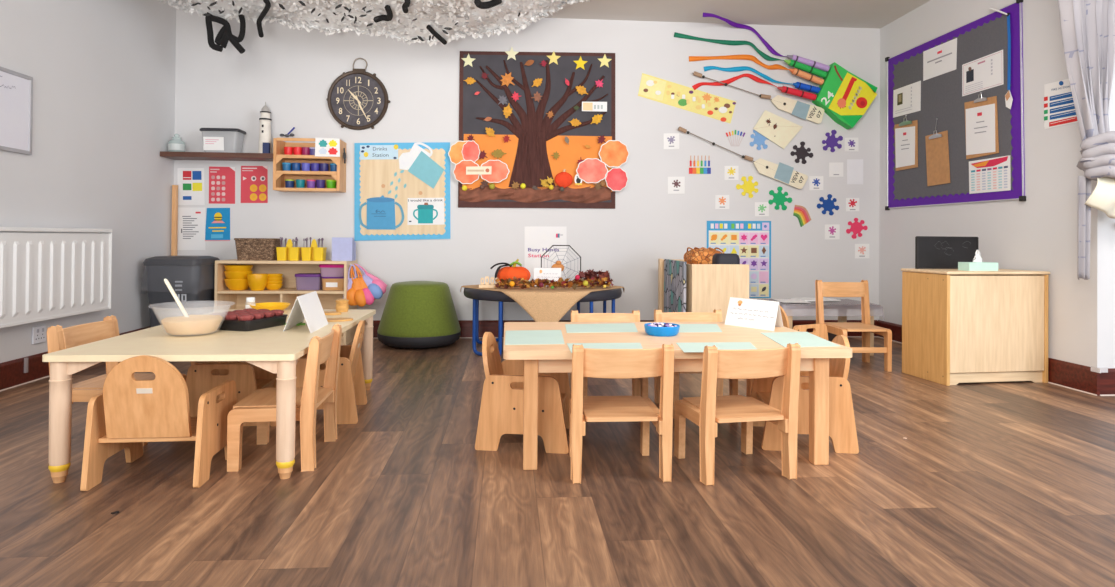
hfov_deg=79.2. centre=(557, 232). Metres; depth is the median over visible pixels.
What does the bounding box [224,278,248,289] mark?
bowl
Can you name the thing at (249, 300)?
salt shaker
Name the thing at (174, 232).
wooden pole
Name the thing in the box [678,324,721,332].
placemat
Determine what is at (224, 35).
spider
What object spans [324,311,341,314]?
slice
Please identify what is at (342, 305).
wooden pot
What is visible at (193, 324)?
batter
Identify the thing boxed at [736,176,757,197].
paint splat
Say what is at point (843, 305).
table
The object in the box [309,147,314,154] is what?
cup
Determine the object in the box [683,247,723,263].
woven basket
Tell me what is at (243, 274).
bowl
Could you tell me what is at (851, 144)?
card
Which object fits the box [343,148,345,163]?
clip
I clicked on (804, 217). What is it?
picture
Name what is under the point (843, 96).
box
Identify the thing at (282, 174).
shelf
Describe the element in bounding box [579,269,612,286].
bunch
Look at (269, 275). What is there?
bowl
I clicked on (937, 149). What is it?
clipboard
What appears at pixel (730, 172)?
card
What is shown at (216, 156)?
floating shelf
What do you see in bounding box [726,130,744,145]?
picture
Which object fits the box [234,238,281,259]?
wicker basket
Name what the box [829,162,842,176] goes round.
card
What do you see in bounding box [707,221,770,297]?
chart
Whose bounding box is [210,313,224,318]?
case
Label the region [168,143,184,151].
glass jar
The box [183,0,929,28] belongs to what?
ceiling
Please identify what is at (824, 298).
pile
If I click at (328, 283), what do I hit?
tub
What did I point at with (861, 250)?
card
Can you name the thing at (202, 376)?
armchair
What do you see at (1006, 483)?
floor
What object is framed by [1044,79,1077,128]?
fire sign
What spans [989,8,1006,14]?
cord
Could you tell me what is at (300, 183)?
cup
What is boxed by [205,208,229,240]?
poster
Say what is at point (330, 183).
cup
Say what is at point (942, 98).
notice board
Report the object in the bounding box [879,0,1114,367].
wall
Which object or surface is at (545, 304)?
cloth
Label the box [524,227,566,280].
station sign
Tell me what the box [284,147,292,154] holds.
cup
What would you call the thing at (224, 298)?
shelf unit
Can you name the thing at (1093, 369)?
trim
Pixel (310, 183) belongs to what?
cup
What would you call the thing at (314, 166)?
cup
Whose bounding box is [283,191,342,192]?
shelf
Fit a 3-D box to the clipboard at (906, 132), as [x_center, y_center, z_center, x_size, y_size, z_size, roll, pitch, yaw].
[2.861,-0.741,5.546,0.026,0.446,0.322,1,0,-4]
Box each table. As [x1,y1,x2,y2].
[42,309,375,482]
[464,288,621,356]
[503,322,851,469]
[758,299,879,355]
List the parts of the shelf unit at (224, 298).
panel, shelf, panel, panel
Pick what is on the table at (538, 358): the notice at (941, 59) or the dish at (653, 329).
the dish at (653, 329)
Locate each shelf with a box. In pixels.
[160,151,272,160]
[282,174,330,175]
[283,158,331,160]
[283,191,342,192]
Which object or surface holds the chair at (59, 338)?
on the floor
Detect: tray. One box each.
[217,314,287,330]
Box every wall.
[0,0,175,362]
[174,7,879,320]
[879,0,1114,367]
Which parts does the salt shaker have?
lid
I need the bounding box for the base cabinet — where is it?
[901,268,1049,385]
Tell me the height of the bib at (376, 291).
0.290 m
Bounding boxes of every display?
[354,142,449,240]
[448,47,628,208]
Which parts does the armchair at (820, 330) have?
backrest, panel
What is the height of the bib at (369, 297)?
0.321 m
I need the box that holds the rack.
[273,138,345,192]
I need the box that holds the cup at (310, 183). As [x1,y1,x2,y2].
[306,179,315,187]
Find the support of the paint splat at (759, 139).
attached to the wall at (292, 71)
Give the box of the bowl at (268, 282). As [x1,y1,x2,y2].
[267,280,282,283]
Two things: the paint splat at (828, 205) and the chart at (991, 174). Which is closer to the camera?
the chart at (991, 174)
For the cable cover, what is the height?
0.085 m
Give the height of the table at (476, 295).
0.474 m
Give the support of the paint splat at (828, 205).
attached to the wall at (292, 71)
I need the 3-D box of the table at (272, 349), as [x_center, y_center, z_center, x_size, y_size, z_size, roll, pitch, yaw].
[-1.383,0.644,3.026,0.835,0.440,1.460,1,0,-4]
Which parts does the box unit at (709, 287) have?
corner post, panel, panel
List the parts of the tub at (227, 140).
lid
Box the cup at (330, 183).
[326,180,336,187]
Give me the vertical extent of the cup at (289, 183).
0.076 m
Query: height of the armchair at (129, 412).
0.446 m
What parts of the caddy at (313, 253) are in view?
carry handle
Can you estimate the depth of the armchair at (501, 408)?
2.68 m
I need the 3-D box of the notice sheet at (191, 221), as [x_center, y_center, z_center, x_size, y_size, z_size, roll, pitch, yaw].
[-3.010,-0.029,5.533,0.232,0.351,0.003,1,0,-4]
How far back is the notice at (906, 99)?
5.53 m
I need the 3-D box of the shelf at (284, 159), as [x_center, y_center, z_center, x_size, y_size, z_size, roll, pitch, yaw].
[-2.017,-0.603,5.507,0.472,0.014,0.206,1,0,-4]
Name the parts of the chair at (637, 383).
leg, leg, backrest, leg, leg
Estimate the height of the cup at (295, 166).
0.076 m
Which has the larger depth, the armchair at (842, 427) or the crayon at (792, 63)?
the crayon at (792, 63)
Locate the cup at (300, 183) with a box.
[296,179,304,187]
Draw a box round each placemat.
[505,330,564,344]
[565,323,637,332]
[567,343,642,352]
[676,342,756,351]
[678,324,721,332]
[760,332,839,346]
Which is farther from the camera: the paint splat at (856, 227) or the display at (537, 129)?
the paint splat at (856, 227)
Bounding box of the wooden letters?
[479,276,498,287]
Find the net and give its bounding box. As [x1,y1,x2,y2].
[159,0,589,45]
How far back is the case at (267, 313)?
3.02 m
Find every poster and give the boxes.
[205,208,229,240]
[209,167,234,203]
[241,166,267,202]
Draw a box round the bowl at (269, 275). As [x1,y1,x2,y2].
[268,274,282,277]
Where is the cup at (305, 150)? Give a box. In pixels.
[302,147,309,154]
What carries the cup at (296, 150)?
on the rack
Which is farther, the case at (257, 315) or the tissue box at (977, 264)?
the tissue box at (977, 264)
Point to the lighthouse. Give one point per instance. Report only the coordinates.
(265, 121)
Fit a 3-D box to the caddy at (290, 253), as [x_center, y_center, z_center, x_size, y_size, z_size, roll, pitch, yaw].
[-2.119,0.138,5.327,0.172,0.170,0.120,1,0,-4]
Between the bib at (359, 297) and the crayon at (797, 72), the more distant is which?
the crayon at (797, 72)
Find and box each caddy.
[276,239,301,260]
[301,239,326,260]
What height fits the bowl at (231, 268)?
0.080 m
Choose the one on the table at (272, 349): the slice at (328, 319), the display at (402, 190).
the slice at (328, 319)
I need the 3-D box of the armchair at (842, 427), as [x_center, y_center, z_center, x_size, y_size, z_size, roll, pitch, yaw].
[1.034,0.660,2.889,0.377,0.446,0.373,0,0,6]
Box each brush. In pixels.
[678,127,807,188]
[692,71,823,123]
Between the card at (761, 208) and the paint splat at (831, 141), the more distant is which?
the paint splat at (831, 141)
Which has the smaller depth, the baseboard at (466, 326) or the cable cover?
the cable cover
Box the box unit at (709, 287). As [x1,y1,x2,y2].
[658,259,748,321]
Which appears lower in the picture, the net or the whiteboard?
the whiteboard
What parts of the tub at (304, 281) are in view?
lid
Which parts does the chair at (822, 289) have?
leg, leg, backrest, seat, leg, leg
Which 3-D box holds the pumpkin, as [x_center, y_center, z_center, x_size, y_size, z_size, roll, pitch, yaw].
[-0.351,0.299,5.036,0.302,0.202,0.209,1,0,-4]
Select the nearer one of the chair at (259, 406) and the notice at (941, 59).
the chair at (259, 406)
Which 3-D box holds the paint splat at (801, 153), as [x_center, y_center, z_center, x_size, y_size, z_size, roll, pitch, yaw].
[2.147,-0.699,5.917,0.208,0.200,0.004,1,0,-4]
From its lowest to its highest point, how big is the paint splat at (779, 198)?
0.209 m
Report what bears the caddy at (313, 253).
on the shelf unit at (224, 298)
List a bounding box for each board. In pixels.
[664,259,685,311]
[885,0,1025,209]
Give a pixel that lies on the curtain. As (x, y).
(1087, 26)
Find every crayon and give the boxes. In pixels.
[674,32,826,77]
[689,55,823,84]
[692,73,816,99]
[703,13,829,71]
[704,66,820,92]
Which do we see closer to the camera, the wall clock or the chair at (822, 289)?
the chair at (822, 289)
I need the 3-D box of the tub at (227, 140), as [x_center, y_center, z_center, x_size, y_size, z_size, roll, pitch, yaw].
[-2.696,-0.729,5.432,0.310,0.196,0.173,1,0,-4]
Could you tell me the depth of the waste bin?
4.95 m
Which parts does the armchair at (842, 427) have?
seat, panel, panel, backrest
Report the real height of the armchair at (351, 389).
0.446 m
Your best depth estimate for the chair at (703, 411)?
2.39 m
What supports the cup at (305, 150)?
on the rack
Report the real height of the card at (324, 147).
0.151 m
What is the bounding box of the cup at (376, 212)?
[359,195,403,229]
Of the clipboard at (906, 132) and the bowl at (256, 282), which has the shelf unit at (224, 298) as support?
the bowl at (256, 282)
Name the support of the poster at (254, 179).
attached to the wall at (292, 71)
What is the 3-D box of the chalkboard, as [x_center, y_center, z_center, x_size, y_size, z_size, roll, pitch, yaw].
[2.509,0.132,4.339,0.442,0.209,0.017,1,0,-9]
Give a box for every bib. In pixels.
[343,264,355,305]
[350,264,365,306]
[352,264,374,304]
[353,264,382,298]
[357,264,386,293]
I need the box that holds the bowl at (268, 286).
[265,284,282,289]
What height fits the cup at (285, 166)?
0.076 m
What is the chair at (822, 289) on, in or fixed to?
on the floor
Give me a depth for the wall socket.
3.93 m
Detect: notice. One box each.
[893,81,920,117]
[923,38,956,80]
[962,50,1003,95]
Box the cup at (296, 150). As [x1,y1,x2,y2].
[293,147,301,154]
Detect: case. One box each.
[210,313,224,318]
[223,313,238,319]
[237,314,253,320]
[250,312,264,318]
[260,311,274,316]
[271,309,283,315]
[712,253,739,263]
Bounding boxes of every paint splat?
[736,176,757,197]
[750,130,768,149]
[768,187,791,209]
[790,141,812,163]
[817,194,838,214]
[822,130,842,151]
[846,218,867,238]
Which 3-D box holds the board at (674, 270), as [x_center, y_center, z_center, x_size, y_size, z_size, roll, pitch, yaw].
[0.877,0.555,5.059,0.020,0.690,0.600,1,0,-4]
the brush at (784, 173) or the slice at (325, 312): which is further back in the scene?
the brush at (784, 173)
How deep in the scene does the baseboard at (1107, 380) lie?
3.74 m
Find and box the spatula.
[164,279,188,316]
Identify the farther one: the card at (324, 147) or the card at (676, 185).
the card at (676, 185)
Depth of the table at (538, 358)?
2.54 m
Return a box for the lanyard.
[1005,13,1012,108]
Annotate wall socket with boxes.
[32,325,45,343]
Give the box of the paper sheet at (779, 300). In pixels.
[773,299,810,302]
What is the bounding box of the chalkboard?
[915,236,978,268]
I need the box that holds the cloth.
[460,283,624,321]
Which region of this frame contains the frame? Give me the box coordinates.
[541,245,580,281]
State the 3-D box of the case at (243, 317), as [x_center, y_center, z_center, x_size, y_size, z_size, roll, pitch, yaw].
[-1.346,0.366,2.909,0.070,0.024,0.067,1,0,-4]
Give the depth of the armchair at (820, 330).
4.38 m
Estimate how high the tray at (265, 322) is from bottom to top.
0.045 m
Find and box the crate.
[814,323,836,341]
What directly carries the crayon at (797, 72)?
attached to the wall at (292, 71)
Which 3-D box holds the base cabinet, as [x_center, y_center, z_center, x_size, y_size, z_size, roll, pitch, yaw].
[2.594,0.571,4.209,0.697,0.672,0.416,1,0,-9]
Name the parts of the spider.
leg, leg, leg, leg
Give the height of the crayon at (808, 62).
0.403 m
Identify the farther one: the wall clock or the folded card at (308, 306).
the wall clock
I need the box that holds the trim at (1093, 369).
[1091,366,1107,372]
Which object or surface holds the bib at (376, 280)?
hanging from the wall hook
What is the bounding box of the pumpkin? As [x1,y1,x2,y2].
[490,259,530,285]
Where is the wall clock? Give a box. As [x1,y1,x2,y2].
[326,58,389,129]
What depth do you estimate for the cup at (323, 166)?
5.47 m
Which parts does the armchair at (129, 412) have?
panel, name plate, seat, backrest, panel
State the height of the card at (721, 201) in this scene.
0.126 m
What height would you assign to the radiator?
0.531 m
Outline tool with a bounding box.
[280,133,293,136]
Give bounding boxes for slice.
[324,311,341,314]
[326,318,352,321]
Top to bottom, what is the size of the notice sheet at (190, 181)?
0.307 m
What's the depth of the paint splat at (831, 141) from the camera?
5.94 m
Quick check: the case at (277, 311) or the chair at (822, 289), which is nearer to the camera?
the case at (277, 311)
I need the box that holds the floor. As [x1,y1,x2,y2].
[0,337,1114,586]
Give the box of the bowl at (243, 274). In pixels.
[224,271,252,278]
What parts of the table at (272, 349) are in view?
leg, leg, leg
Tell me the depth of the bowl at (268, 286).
5.29 m
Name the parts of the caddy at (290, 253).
carry handle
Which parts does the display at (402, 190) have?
jug spout, jug handle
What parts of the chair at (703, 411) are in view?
leg, leg, seat, backrest, leg, leg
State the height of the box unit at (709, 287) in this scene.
0.685 m
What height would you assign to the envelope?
0.337 m
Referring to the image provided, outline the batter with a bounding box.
[161,315,222,334]
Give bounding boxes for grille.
[0,227,111,232]
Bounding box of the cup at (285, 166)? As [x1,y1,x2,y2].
[282,163,291,170]
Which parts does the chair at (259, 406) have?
leg, seat, leg, leg, backrest, leg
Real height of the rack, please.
0.423 m
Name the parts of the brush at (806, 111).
rod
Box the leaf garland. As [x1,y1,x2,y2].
[494,275,613,289]
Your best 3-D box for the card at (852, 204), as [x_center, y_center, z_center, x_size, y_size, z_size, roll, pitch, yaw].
[2.607,-0.244,5.950,0.121,0.120,0.002,1,0,-4]
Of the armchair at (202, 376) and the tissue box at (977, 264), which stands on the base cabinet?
the tissue box at (977, 264)
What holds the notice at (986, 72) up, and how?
attached to the notice board at (942, 98)
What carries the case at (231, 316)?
in the tray at (265, 322)
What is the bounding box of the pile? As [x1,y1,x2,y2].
[791,297,840,300]
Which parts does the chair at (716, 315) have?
leg, leg, backrest, leg, leg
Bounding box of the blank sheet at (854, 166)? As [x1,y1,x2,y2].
[847,159,862,183]
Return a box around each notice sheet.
[177,168,204,204]
[177,208,204,249]
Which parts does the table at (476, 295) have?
leg, leg, leg, leg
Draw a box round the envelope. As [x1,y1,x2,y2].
[753,110,801,148]
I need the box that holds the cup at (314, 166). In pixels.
[311,163,319,170]
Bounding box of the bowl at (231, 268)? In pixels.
[224,265,252,271]
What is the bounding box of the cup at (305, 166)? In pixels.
[301,163,310,170]
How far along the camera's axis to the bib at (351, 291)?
5.26 m
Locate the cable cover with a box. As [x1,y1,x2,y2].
[24,358,27,372]
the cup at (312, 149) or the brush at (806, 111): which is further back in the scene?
the brush at (806, 111)
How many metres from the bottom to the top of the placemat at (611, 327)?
0.002 m
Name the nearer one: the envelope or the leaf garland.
the leaf garland
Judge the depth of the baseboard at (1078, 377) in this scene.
3.93 m
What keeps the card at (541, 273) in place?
on the cloth
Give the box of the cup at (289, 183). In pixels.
[285,179,293,187]
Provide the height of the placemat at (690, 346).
0.002 m
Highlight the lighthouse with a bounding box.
[258,102,271,152]
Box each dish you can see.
[250,302,289,310]
[644,322,679,336]
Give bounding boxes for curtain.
[1057,0,1114,279]
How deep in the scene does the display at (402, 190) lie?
5.65 m
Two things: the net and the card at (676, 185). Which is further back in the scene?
the card at (676, 185)
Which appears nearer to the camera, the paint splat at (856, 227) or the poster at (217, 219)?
the poster at (217, 219)
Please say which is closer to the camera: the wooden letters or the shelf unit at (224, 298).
the wooden letters
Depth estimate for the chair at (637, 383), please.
3.44 m
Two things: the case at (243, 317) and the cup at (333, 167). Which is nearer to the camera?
the case at (243, 317)
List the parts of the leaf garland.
stem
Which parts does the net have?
felt strip, felt strip, felt strip, felt strip, felt strip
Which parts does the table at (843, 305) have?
leg, leg, leg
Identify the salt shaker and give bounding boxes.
[245,297,255,308]
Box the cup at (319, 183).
[316,180,324,187]
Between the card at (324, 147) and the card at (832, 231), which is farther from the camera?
the card at (832, 231)
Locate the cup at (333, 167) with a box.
[330,163,336,170]
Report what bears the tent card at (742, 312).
on the table at (538, 358)
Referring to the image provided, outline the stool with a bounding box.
[377,281,460,348]
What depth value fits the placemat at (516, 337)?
2.73 m
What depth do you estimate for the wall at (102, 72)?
4.48 m
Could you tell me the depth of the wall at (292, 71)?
5.78 m
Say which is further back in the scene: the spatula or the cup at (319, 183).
the cup at (319, 183)
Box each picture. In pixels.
[689,156,710,173]
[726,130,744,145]
[793,205,810,226]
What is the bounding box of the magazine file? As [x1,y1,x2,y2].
[332,237,355,260]
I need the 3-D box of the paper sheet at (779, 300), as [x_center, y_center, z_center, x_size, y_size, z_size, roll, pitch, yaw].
[1.790,0.525,5.162,0.210,0.002,0.297,0,0,3]
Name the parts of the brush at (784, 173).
rod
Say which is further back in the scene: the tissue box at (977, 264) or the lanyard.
the lanyard
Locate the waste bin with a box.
[143,256,218,326]
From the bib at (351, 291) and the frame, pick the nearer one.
the frame
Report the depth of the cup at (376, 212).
5.63 m
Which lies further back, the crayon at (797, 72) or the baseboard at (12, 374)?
the crayon at (797, 72)
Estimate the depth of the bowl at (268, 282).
5.28 m
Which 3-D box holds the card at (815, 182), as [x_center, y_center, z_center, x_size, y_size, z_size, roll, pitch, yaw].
[2.277,-0.432,5.928,0.128,0.128,0.002,1,0,-4]
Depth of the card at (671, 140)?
5.83 m
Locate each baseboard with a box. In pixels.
[0,326,150,391]
[357,320,877,337]
[878,320,1099,395]
[1100,368,1114,395]
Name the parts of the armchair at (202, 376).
backrest, panel, seat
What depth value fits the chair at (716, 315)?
3.50 m
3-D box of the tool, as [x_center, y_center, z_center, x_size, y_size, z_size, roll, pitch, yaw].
[-2.199,-0.785,5.459,0.123,0.038,0.061,0,0,3]
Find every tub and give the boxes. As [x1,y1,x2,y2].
[200,128,245,152]
[295,273,322,289]
[319,264,343,289]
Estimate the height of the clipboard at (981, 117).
0.448 m
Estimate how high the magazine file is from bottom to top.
0.185 m
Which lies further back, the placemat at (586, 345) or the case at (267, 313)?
the case at (267, 313)
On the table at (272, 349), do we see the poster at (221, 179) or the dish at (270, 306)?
the dish at (270, 306)
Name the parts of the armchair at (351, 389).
panel, panel, backrest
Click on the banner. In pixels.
(660, 90)
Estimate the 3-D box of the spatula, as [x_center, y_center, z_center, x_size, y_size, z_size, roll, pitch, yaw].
[-1.555,0.300,2.781,0.189,0.212,0.026,0,-1,18]
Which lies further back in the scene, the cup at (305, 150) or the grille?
the cup at (305, 150)
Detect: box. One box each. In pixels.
[812,62,876,128]
[958,250,997,270]
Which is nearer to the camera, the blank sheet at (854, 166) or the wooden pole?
the wooden pole
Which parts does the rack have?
panel, rail, rail, rail, rail, rail, panel, panel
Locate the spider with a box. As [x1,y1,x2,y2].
[205,12,245,53]
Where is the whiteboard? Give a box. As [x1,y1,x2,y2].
[0,66,32,154]
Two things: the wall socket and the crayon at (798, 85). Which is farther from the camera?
the crayon at (798, 85)
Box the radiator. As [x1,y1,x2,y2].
[0,227,111,327]
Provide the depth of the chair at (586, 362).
2.35 m
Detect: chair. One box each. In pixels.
[47,315,186,445]
[227,324,341,471]
[569,344,673,483]
[571,310,647,421]
[654,309,737,418]
[674,343,800,485]
[815,280,891,371]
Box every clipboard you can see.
[894,115,917,170]
[925,118,949,185]
[964,92,998,158]
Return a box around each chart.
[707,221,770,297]
[969,155,1010,193]
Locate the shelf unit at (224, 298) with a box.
[214,259,356,344]
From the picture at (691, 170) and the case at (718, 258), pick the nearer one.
the case at (718, 258)
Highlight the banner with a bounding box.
[638,73,735,122]
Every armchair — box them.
[80,355,236,490]
[186,361,276,425]
[270,320,366,426]
[475,332,570,453]
[750,335,858,453]
[780,306,827,339]
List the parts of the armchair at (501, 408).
backrest, panel, panel, seat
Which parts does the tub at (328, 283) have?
storage tub, lid, lid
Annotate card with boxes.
[283,291,327,332]
[315,138,339,156]
[534,268,560,285]
[664,133,678,148]
[668,177,684,193]
[715,195,728,208]
[724,166,738,179]
[724,297,782,330]
[755,202,768,215]
[809,176,822,189]
[825,224,839,238]
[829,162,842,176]
[845,138,857,150]
[846,198,858,210]
[855,244,868,257]
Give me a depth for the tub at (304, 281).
5.31 m
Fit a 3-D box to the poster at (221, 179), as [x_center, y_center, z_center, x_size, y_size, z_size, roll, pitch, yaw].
[-2.765,-0.388,5.554,0.211,0.305,0.003,1,0,-4]
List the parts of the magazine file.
panel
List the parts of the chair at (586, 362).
leg, leg, seat, backrest, leg, leg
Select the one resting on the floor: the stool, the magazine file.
the stool
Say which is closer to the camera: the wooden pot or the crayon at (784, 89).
the wooden pot
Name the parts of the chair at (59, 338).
leg, backrest, leg, leg, seat, leg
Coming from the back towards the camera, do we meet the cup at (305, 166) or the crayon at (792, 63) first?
the crayon at (792, 63)
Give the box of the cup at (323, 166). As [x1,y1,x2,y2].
[320,163,328,170]
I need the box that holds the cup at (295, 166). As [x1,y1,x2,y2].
[291,163,300,170]
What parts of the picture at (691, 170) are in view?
paint pot, paint pot, paint pot, paint pot, paint pot, paint pot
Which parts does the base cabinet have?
panel, panel, panel, panel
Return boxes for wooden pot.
[335,299,348,311]
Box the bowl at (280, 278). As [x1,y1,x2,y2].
[267,277,282,280]
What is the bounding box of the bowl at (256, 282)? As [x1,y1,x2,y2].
[247,274,267,290]
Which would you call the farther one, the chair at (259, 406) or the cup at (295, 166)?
the cup at (295, 166)
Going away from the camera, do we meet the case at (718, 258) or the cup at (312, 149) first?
the case at (718, 258)
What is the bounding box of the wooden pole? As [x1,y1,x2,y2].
[171,185,177,255]
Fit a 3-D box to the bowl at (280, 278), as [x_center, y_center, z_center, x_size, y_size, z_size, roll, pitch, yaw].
[-2.249,0.379,5.336,0.139,0.045,0.139,1,0,-4]
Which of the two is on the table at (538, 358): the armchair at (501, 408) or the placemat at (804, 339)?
the placemat at (804, 339)

